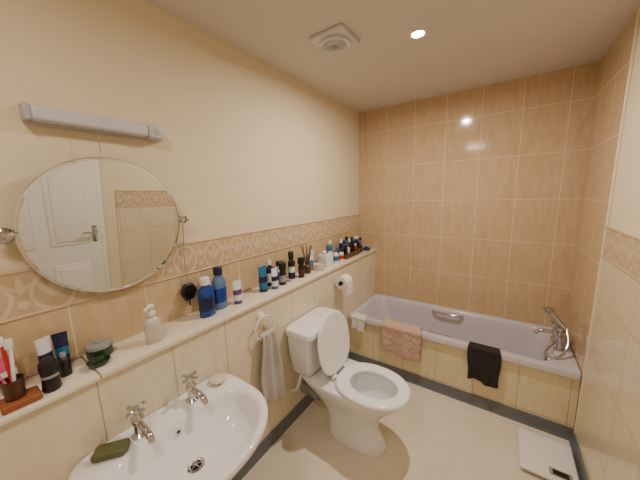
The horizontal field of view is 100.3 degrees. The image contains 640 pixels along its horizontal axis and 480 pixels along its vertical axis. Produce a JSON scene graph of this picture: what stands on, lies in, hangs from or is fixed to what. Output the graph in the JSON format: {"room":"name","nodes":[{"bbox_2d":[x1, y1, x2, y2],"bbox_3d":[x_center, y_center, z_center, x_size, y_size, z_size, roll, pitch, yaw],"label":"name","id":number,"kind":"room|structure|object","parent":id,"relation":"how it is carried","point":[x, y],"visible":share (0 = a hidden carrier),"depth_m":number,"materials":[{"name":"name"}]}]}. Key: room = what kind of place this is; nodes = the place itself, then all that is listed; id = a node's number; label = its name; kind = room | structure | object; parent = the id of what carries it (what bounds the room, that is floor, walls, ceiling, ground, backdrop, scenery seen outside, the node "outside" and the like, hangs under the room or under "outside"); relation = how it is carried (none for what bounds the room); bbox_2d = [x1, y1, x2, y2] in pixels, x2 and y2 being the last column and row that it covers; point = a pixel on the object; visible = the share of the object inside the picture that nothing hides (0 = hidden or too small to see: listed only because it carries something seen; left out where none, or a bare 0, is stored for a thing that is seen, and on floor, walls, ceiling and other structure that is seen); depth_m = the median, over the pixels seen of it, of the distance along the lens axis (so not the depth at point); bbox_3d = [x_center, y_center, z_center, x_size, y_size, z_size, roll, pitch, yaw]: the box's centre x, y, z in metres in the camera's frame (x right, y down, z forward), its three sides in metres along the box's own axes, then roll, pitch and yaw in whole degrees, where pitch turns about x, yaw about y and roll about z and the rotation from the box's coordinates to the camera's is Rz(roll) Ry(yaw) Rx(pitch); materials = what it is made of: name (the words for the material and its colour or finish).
{"room":"bathroom","nodes":[
{"label":"bathroom","id":0,"kind":"room"},
{"bbox_2d":[0,0,358,378],"bbox_3d":[-0.580,0.116,1.658,0.100,2.452,3.700,5,12,34],"label":"wall","id":1,"kind":"structure","parent":0,"point":[247,145],"depth_m":1.30,"materials":[{"name":"beige paint"}]},
{"bbox_2d":[18,101,163,153],"bbox_3d":[-0.845,-0.408,1.049,0.070,0.142,0.438,5,12,34],"label":"strip light","id":2,"kind":"object","parent":1,"relation":"attached to","point":[31,114],"visible":1,"depth_m":0.98,"materials":[{"name":"grey plastic"}]},
{"bbox_2d":[0,157,188,291],"bbox_3d":[-0.843,-0.055,1.082,0.087,0.533,0.624,5,12,34],"label":"round mirror","id":3,"kind":"object","parent":1,"relation":"attached to","point":[89,224],"visible":1,"depth_m":1.02,"materials":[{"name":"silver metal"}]},
{"bbox_2d":[180,223,196,304],"bbox_3d":[-0.683,0.124,1.362,0.030,0.440,0.088,5,12,34],"label":"charm","id":4,"kind":"object","parent":3,"relation":"hanging from","point":[188,291],"visible":0.94,"depth_m":1.37,"materials":[{"name":"black plastic"}]},
{"bbox_2d":[0,214,359,323],"bbox_3d":[-0.535,0.054,1.615,0.013,0.168,3.500,5,12,34],"label":"trim","id":5,"kind":"structure","parent":1,"relation":"attached to","point":[24,293],"depth_m":1.38,"materials":[{"name":"beige tile"}]},
{"bbox_2d":[0,229,359,377],"bbox_3d":[-0.533,0.239,1.648,0.007,0.220,3.500,5,12,34],"label":"wall tile","id":6,"kind":"structure","parent":1,"relation":"attached to","point":[118,317],"depth_m":1.17,"materials":[{"name":"beige tile"}]},
{"bbox_2d":[0,251,374,479],"bbox_3d":[-0.437,0.856,1.698,0.198,0.973,3.500,5,12,34],"label":"wall","id":7,"kind":"structure","parent":0,"point":[48,442],"depth_m":1.14,"materials":[{"name":"beige tile"}]},
{"bbox_2d":[68,370,267,479],"bbox_3d":[-0.476,1.031,1.055,0.480,0.844,0.630,5,12,34],"label":"basin","id":8,"kind":"object","parent":7,"relation":"attached to","point":[208,432],"visible":0.98,"depth_m":1.06,"materials":[{"name":"white ceramic"}]},
{"bbox_2d":[90,438,129,462],"bbox_3d":[-0.736,0.740,0.941,0.104,0.026,0.060,-5,10,-17],"label":"soap bar","id":9,"kind":"object","parent":8,"relation":"in","point":[117,448],"visible":1,"depth_m":0.93,"materials":[{"name":"green wax"}]},
{"bbox_2d":[208,373,225,385],"bbox_3d":[-0.497,0.675,1.293,0.088,0.026,0.081,5,12,34],"label":"soap","id":10,"kind":"object","parent":8,"relation":"in","point":[215,379],"visible":1,"depth_m":1.28,"materials":[{"name":"beige wax"}]},
{"bbox_2d":[0,248,376,426],"bbox_3d":[-0.445,0.366,1.611,0.212,0.022,3.500,5,12,34],"label":"shelf","id":11,"kind":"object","parent":7,"relation":"on","point":[127,352],"depth_m":1.15,"materials":[{"name":"beige tile"}]},
{"bbox_2d":[0,337,42,415],"bbox_3d":[-0.956,0.405,0.808,0.116,0.201,0.121,5,12,34],"label":"toothbrush holder","id":12,"kind":"object","parent":11,"relation":"on","point":[16,396],"visible":1,"depth_m":0.82,"materials":[{"name":"orange wood"}]},
{"bbox_2d":[0,355,17,378],"bbox_3d":[-1.021,0.438,0.873,0.040,0.120,0.040,-6,11,-27],"label":"tube","id":13,"kind":"object","parent":12,"relation":"in","point":[3,373],"visible":0.19,"depth_m":0.86,"materials":[{"name":"pink plastic"}]},
{"bbox_2d":[34,335,53,360],"bbox_3d":[-0.966,0.412,0.941,0.036,0.145,0.036,-8,12,-35],"label":"toothpaste tube","id":14,"kind":"object","parent":11,"relation":"on","point":[43,347],"visible":0.51,"depth_m":0.93,"materials":[{"name":"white plastic"}]},
{"bbox_2d":[37,356,61,393],"bbox_3d":[-0.882,0.437,0.871,0.038,0.115,0.048,5,12,34],"label":"deodorant","id":15,"kind":"object","parent":11,"relation":"on","point":[47,367],"visible":1,"depth_m":0.86,"materials":[{"name":"black plastic"}]},
{"bbox_2d":[51,331,70,360],"bbox_3d":[-0.949,0.407,0.983,0.034,0.140,0.034,0,10,7],"label":"toothpaste tube","id":16,"kind":"object","parent":11,"relation":"on","point":[59,340],"visible":0.54,"depth_m":0.97,"materials":[{"name":"blue plastic"}]},
{"bbox_2d":[58,352,72,376],"bbox_3d":[-0.908,0.439,0.949,0.034,0.085,0.034,5,12,34],"label":"oil bottle","id":17,"kind":"object","parent":11,"relation":"on","point":[64,363],"visible":0.99,"depth_m":0.94,"materials":[{"name":"black glass"}]},
{"bbox_2d":[86,355,110,368],"bbox_3d":[-0.831,0.459,1.003,0.072,0.017,0.072,5,12,34],"label":"glass dish","id":18,"kind":"object","parent":11,"relation":"on","point":[96,362],"visible":1,"depth_m":1.01,"materials":[{"name":"green glass"}]},
{"bbox_2d":[84,338,113,359],"bbox_3d":[-0.875,0.427,1.059,0.088,0.064,0.088,5,12,34],"label":"pot","id":19,"kind":"object","parent":11,"relation":"on","point":[103,346],"visible":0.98,"depth_m":1.04,"materials":[{"name":"green glass"}]},
{"bbox_2d":[142,304,163,343],"bbox_3d":[-0.718,0.356,1.142,0.060,0.166,0.074,5,12,34],"label":"soap dispenser","id":20,"kind":"object","parent":11,"relation":"on","point":[153,330],"visible":1,"depth_m":1.13,"materials":[{"name":"white plastic"}]},
{"bbox_2d":[198,276,215,317],"bbox_3d":[-0.589,0.293,1.383,0.061,0.205,0.088,5,12,34],"label":"mouthwash bottle","id":21,"kind":"object","parent":11,"relation":"on","point":[206,296],"visible":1,"depth_m":1.36,"materials":[{"name":"blue plastic"}]},
{"bbox_2d":[212,266,227,309],"bbox_3d":[-0.556,0.262,1.472,0.057,0.235,0.082,5,12,34],"label":"mouthwash bottle","id":22,"kind":"object","parent":11,"relation":"on","point":[218,282],"visible":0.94,"depth_m":1.45,"materials":[{"name":"blue plastic"}]},
{"bbox_2d":[232,279,241,303],"bbox_3d":[-0.476,0.298,1.540,0.048,0.135,0.048,-4,10,-16],"label":"tube","id":23,"kind":"object","parent":11,"relation":"on","point":[237,291],"visible":1,"depth_m":1.53,"materials":[{"name":"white plastic"}]},
{"bbox_2d":[258,265,267,291],"bbox_3d":[-0.368,0.250,1.720,0.056,0.165,0.056,-4,10,-16],"label":"tube","id":24,"kind":"object","parent":11,"relation":"on","point":[263,284],"visible":1,"depth_m":1.70,"materials":[{"name":"teal plastic"}]},
{"bbox_2d":[266,260,272,286],"bbox_3d":[-0.344,0.224,1.823,0.046,0.180,0.057,5,12,34],"label":"shampoo bottle","id":25,"kind":"object","parent":11,"relation":"on","point":[269,267],"visible":0.72,"depth_m":1.80,"materials":[{"name":"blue plastic"}]},
{"bbox_2d":[271,267,277,288],"bbox_3d":[-0.300,0.253,1.766,0.044,0.140,0.044,-4,10,-16],"label":"tube","id":26,"kind":"object","parent":11,"relation":"on","point":[274,277],"visible":1,"depth_m":1.75,"materials":[{"name":"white plastic"}]},
{"bbox_2d":[276,260,282,282],"bbox_3d":[-0.288,0.224,1.906,0.052,0.150,0.055,5,12,34],"label":"lotion bottle","id":27,"kind":"object","parent":11,"relation":"on","point":[278,261],"visible":0.35,"depth_m":1.88,"materials":[{"name":"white plastic"}]},
{"bbox_2d":[278,262,286,284],"bbox_3d":[-0.258,0.231,1.844,0.050,0.155,0.053,5,12,34],"label":"bottle","id":28,"kind":"object","parent":11,"relation":"on","point":[282,265],"visible":1,"depth_m":1.83,"materials":[{"name":"black plastic"}]},
{"bbox_2d":[288,251,294,277],"bbox_3d":[-0.214,0.184,1.983,0.045,0.200,0.056,5,12,34],"label":"bottle","id":29,"kind":"object","parent":11,"relation":"on","point":[290,253],"visible":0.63,"depth_m":1.96,"materials":[{"name":"brown plastic"}]},
{"bbox_2d":[288,260,295,281],"bbox_3d":[-0.202,0.221,1.908,0.049,0.150,0.049,5,12,34],"label":"can","id":30,"kind":"object","parent":11,"relation":"on","point":[291,263],"visible":1,"depth_m":1.89,"materials":[{"name":"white plastic"}]},
{"bbox_2d":[298,257,304,277],"bbox_3d":[-0.140,0.205,1.997,0.050,0.150,0.053,5,12,34],"label":"bottle","id":31,"kind":"object","parent":11,"relation":"on","point":[301,270],"visible":1,"depth_m":1.98,"materials":[{"name":"brown glass"}]},
{"bbox_2d":[301,246,311,273],"bbox_3d":[-0.103,0.151,2.097,0.100,0.221,0.081,-9,12,-39],"label":"reed diffuser","id":32,"kind":"object","parent":11,"relation":"on","point":[307,266],"visible":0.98,"depth_m":2.09,"materials":[{"name":"brown glass"}]},
{"bbox_2d":[308,250,313,268],"bbox_3d":[-0.076,0.164,2.228,0.044,0.150,0.053,5,12,34],"label":"bottle","id":33,"kind":"object","parent":11,"relation":"on","point":[311,261],"visible":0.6,"depth_m":2.21,"materials":[{"name":"white plastic"}]},
{"bbox_2d":[313,262,324,270],"bbox_3d":[-0.008,0.219,2.192,0.096,0.050,0.096,5,12,34],"label":"candle","id":34,"kind":"object","parent":11,"relation":"on","point":[318,266],"visible":1,"depth_m":2.16,"materials":[{"name":"white wax"}]},
{"bbox_2d":[318,250,332,266],"bbox_3d":[0.049,0.153,2.330,0.090,0.130,0.110,5,12,34],"label":"tissue box","id":35,"kind":"object","parent":11,"relation":"on","point":[325,257],"visible":0.91,"depth_m":2.29,"materials":[{"name":"white plastic"}]},
{"bbox_2d":[328,240,332,252],"bbox_3d":[0.093,0.099,2.468,0.040,0.190,0.057,5,12,34],"label":"bottle","id":36,"kind":"object","parent":11,"relation":"on","point":[330,250],"visible":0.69,"depth_m":2.44,"materials":[{"name":"teal plastic"}]},
{"bbox_2d":[333,249,338,262],"bbox_3d":[0.143,0.143,2.405,0.053,0.120,0.053,5,12,34],"label":"bottle","id":37,"kind":"object","parent":11,"relation":"on","point":[335,254],"visible":0.99,"depth_m":2.39,"materials":[{"name":"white plastic"}]},
{"bbox_2d":[339,249,343,260],"bbox_3d":[0.197,0.137,2.465,0.044,0.110,0.053,5,12,34],"label":"bottle","id":38,"kind":"object","parent":11,"relation":"on","point":[341,254],"visible":0.96,"depth_m":2.45,"materials":[{"name":"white plastic"}]},
{"bbox_2d":[337,236,360,258],"bbox_3d":[0.281,0.062,2.651,0.140,0.191,0.324,5,12,34],"label":"basket","id":39,"kind":"object","parent":11,"relation":"on","point":[350,248],"visible":0.94,"depth_m":2.62,"materials":[{"name":"wicker"}]},
{"bbox_2d":[354,236,358,245],"bbox_3d":[0.390,0.036,2.879,0.060,0.160,0.060,5,12,34],"label":"perfume bottle","id":40,"kind":"object","parent":39,"relation":"in","point":[356,240],"visible":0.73,"depth_m":2.85,"materials":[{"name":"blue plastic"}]},
{"bbox_2d":[254,312,273,340],"bbox_3d":[-0.338,0.511,1.588,0.037,0.169,0.155,5,12,34],"label":"towel ring","id":41,"kind":"object","parent":7,"relation":"attached to","point":[260,316],"visible":0.88,"depth_m":1.57,"materials":[{"name":"white plastic"}]},
{"bbox_2d":[259,328,286,405],"bbox_3d":[-0.298,0.790,1.648,0.053,0.509,0.200,5,12,34],"label":"hand towel","id":42,"kind":"object","parent":41,"relation":"hanging from","point":[273,383],"visible":0.97,"depth_m":1.63,"materials":[{"name":"white fabric"}]},
{"bbox_2d":[231,354,349,479],"bbox_3d":[-0.515,1.348,1.453,0.018,0.088,2.865,5,12,34],"label":"baseboard","id":43,"kind":"structure","parent":7,"relation":"attached to","point":[288,420],"depth_m":1.76,"materials":[{"name":"grey plastic"}]},
{"bbox_2d":[335,274,352,295],"bbox_3d":[0.203,0.372,2.284,0.130,0.156,0.162,5,12,34],"label":"toilet paper roll","id":44,"kind":"object","parent":7,"relation":"attached to","point":[344,281],"visible":1,"depth_m":2.23,"materials":[{"name":"paper"}]},
{"bbox_2d":[145,0,639,112],"bbox_3d":[0.179,-1.073,0.907,2.025,0.100,3.700,5,12,34],"label":"ceiling","id":45,"kind":"structure","parent":0,"point":[467,44],"depth_m":1.50,"materials":[{"name":"paint"}]},
{"bbox_2d":[309,23,359,55],"bbox_3d":[0.082,-1.093,1.488,0.210,0.047,0.210,5,12,34],"label":"fan","id":46,"kind":"object","parent":45,"relation":"attached to","point":[337,39],"depth_m":1.45,"materials":[{"name":"white plastic"}]},
{"bbox_2d":[409,28,426,38],"bbox_3d":[0.532,-1.118,1.449,0.092,0.009,0.092,5,12,34],"label":"recessed light","id":47,"kind":"object","parent":45,"relation":"in","point":[417,33],"visible":1,"depth_m":1.44,"materials":[{"name":"white plastic"}]},
{"bbox_2d":[242,381,569,479],"bbox_3d":[0.249,1.443,1.331,2.025,0.100,3.700,5,12,34],"label":"floor","id":48,"kind":"structure","parent":0,"point":[435,436],"depth_m":1.70,"materials":[{"name":"tile"}]},
{"bbox_2d":[285,306,410,455],"bbox_3d":[0.201,0.898,1.767,0.781,0.832,0.434,5,12,34],"label":"toilet","id":49,"kind":"object","parent":48,"relation":"on","point":[356,395],"visible":1,"depth_m":1.72,"materials":[{"name":"white ceramic"}]},
{"bbox_2d":[348,293,581,427],"bbox_3d":[1.122,0.948,2.382,1.615,0.479,0.653,5,12,34],"label":"bathtub","id":50,"kind":"object","parent":48,"relation":"on","point":[531,381],"visible":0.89,"depth_m":2.15,"materials":[{"name":"ceramic"}]},
{"bbox_2d":[351,312,367,331],"bbox_3d":[0.376,0.765,2.496,0.143,0.147,0.123,5,12,34],"label":"washcloth","id":51,"kind":"object","parent":50,"relation":"on","point":[358,319],"visible":0.99,"depth_m":2.46,"materials":[{"name":"white fabric"}]},
{"bbox_2d":[380,318,422,361],"bbox_3d":[0.697,0.840,2.283,0.347,0.274,0.154,5,12,34],"label":"bath mat","id":52,"kind":"object","parent":50,"relation":"on","point":[404,339],"visible":0.99,"depth_m":2.22,"materials":[{"name":"pink fabric"}]},
{"bbox_2d":[349,351,573,440],"bbox_3d":[0.952,1.189,2.157,1.627,0.088,0.018,5,12,34],"label":"baseboard","id":53,"kind":"structure","parent":50,"relation":"attached to","point":[562,431],"depth_m":1.99,"materials":[{"name":"grey plastic"}]},
{"bbox_2d":[467,341,501,387],"bbox_3d":[1.193,0.904,1.951,0.212,0.277,0.121,5,12,34],"label":"cloth","id":54,"kind":"object","parent":50,"relation":"on","point":[483,361],"visible":1,"depth_m":1.91,"materials":[{"name":"black fabric"}]},
{"bbox_2d":[533,306,569,358],"bbox_3d":[1.649,0.645,1.908,0.186,0.247,0.359,5,12,34],"label":"mixer tap","id":55,"kind":"object","parent":50,"relation":"on","point":[557,331],"visible":1,"depth_m":1.87,"materials":[{"name":"silver metal"}]},
{"bbox_2d":[518,428,578,479],"bbox_3d":[1.348,1.298,1.592,0.265,0.038,0.310,5,12,34],"label":"bathroom scale","id":56,"kind":"object","parent":48,"relation":"on","point":[544,457],"visible":1,"depth_m":1.57,"materials":[{"name":"white plastic"}]},
{"bbox_2d":[359,61,599,327],"bbox_3d":[1.230,-0.089,2.579,1.825,2.452,0.100,5,12,34],"label":"wall","id":57,"kind":"structure","parent":0,"point":[470,199],"depth_m":2.34,"materials":[{"name":"beige tile"}]},
{"bbox_2d":[609,24,639,236],"bbox_3d":[1.008,0.254,0.579,0.100,2.452,3.700,5,12,34],"label":"wall","id":58,"kind":"structure","parent":0,"point":[625,209],"depth_m":1.27,"materials":[{"name":"beige paint"}]},
{"bbox_2d":[564,9,637,427],"bbox_3d":[1.764,0.034,1.759,0.008,2.452,0.665,5,12,34],"label":"tiled wall","id":59,"kind":"structure","parent":58,"relation":"attached to","point":[614,65],"depth_m":1.66,"materials":[{"name":"beige tile"}]},
{"bbox_2d":[574,6,639,432],"bbox_3d":[1.571,0.086,1.486,0.012,2.452,0.014,5,12,34],"label":"trim","id":60,"kind":"structure","parent":58,"relation":"attached to","point":[637,23],"depth_m":1.40,"materials":[{"name":"beige tile"}]},
{"bbox_2d":[575,257,639,479],"bbox_3d":[1.292,0.769,1.159,0.007,1.228,1.065,5,12,34],"label":"wall tile","id":61,"kind":"structure","parent":58,"relation":"attached to","point":[607,433],"depth_m":1.23,"materials":[{"name":"beige tile"}]},
{"bbox_2d":[569,429,588,479],"bbox_3d":[1.306,1.328,1.273,0.018,0.088,1.095,5,12,34],"label":"baseboard","id":62,"kind":"structure","parent":61,"relation":"attached to","point":[582,474],"depth_m":1.56,"materials":[{"name":"grey plastic"}]},
{"bbox_2d":[601,226,639,282],"bbox_3d":[1.271,0.087,1.046,0.013,0.168,1.065,5,12,34],"label":"trim","id":63,"kind":"structure","parent":58,"relation":"attached to","point":[621,249],"depth_m":1.23,"materials":[{"name":"beige tile"}]}
]}

